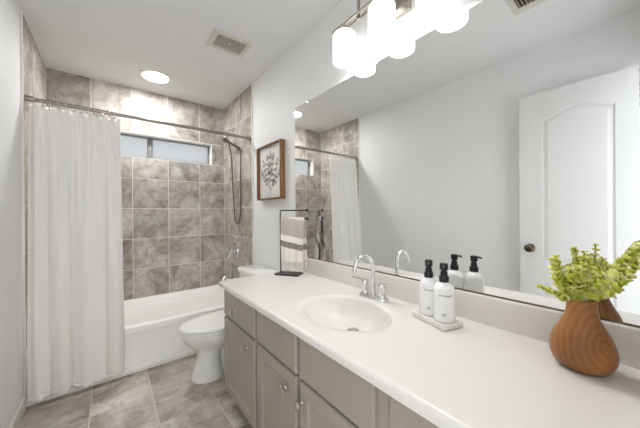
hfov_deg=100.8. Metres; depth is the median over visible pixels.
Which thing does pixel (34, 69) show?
wall
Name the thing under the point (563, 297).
stem
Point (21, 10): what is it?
trim
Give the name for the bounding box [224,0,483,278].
wall
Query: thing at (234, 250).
shower valve
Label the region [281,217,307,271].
hand towel
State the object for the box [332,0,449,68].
vanity light
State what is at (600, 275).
stem
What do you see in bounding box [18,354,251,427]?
floor
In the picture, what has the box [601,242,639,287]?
stem
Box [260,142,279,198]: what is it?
print
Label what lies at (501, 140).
wall mirror
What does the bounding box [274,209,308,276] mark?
towel stand
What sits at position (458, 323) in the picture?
soap tray
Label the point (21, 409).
baseboard
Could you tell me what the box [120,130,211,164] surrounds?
window
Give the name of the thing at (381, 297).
faucet
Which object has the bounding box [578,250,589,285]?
stem
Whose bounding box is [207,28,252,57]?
exhaust fan
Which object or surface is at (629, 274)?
stem
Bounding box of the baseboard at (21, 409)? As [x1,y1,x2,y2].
[9,395,25,427]
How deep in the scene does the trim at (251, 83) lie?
2.57 m
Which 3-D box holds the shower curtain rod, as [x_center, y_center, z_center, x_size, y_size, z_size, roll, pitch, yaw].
[-1.280,-0.740,2.145,1.503,0.042,0.042,-1,0,-39]
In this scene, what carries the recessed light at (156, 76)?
in the ceiling
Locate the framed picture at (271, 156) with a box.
[256,139,284,200]
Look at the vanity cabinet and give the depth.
1.04 m
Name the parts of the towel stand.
post and arm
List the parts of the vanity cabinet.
drawer, door, knob, false drawer, door, knob, knob, door, false drawer, drawer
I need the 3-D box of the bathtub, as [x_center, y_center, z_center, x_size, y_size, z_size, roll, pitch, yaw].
[-1.486,1.018,2.424,1.514,0.348,0.805,-1,0,-39]
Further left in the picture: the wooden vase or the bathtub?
the bathtub
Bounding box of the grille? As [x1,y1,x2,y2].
[213,34,245,53]
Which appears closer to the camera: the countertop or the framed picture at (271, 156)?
the countertop
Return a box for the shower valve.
[228,243,237,258]
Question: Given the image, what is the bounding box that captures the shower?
[218,128,241,224]
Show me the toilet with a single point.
(205, 333)
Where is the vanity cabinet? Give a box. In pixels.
[224,290,438,427]
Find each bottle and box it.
[419,259,437,315]
[433,263,455,323]
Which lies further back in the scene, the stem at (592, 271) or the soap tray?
the soap tray
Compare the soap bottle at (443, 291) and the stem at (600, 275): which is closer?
the stem at (600, 275)
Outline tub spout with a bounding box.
[221,273,235,280]
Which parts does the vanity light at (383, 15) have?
lamp shade, bulb, frame, frame, lamp shade, bulb, bulb, lamp shade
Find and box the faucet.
[352,254,396,302]
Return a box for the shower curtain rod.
[24,94,250,140]
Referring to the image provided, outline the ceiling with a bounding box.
[16,0,342,108]
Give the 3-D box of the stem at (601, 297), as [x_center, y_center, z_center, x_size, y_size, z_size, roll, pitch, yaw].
[0.712,0.222,0.687,0.076,0.062,0.031,0,0,28]
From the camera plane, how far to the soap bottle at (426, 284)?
1.03 m
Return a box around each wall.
[0,0,45,427]
[46,68,224,300]
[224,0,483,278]
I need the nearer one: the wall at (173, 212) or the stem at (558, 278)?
the stem at (558, 278)
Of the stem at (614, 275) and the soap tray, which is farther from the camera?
the soap tray
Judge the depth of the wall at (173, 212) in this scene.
2.80 m
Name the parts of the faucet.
spout, handle, handle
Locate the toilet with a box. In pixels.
[179,264,277,383]
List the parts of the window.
pane, pane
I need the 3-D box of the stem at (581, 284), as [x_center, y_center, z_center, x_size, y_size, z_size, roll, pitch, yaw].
[0.680,0.192,0.692,0.052,0.124,0.040,-1,0,-39]
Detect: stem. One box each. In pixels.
[536,283,586,301]
[547,257,573,296]
[552,255,568,283]
[564,266,584,297]
[566,284,585,300]
[572,264,587,301]
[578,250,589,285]
[581,278,605,301]
[585,265,599,299]
[585,270,606,300]
[586,292,615,302]
[590,244,638,300]
[599,258,639,299]
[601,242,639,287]
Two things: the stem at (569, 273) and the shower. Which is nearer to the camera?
the stem at (569, 273)
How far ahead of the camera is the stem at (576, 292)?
0.69 m
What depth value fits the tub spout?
2.89 m
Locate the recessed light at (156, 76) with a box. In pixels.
[139,69,171,83]
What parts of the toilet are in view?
seat, lid, bowl, tank, tank lid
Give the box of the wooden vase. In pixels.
[549,299,619,376]
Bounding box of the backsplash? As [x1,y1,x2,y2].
[294,257,639,368]
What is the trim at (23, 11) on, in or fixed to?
attached to the wall at (173, 212)
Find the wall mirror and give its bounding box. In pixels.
[295,0,639,327]
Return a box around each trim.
[20,9,26,407]
[23,11,250,108]
[251,83,253,264]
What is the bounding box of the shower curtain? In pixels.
[27,104,124,403]
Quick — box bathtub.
[26,285,223,406]
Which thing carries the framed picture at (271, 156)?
attached to the wall at (306, 70)
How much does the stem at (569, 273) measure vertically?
0.120 m
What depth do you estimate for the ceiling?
1.89 m
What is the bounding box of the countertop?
[219,257,639,427]
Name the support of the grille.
attached to the exhaust fan
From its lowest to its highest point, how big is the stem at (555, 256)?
0.143 m
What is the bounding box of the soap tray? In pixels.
[413,309,462,330]
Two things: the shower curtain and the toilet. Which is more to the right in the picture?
the toilet

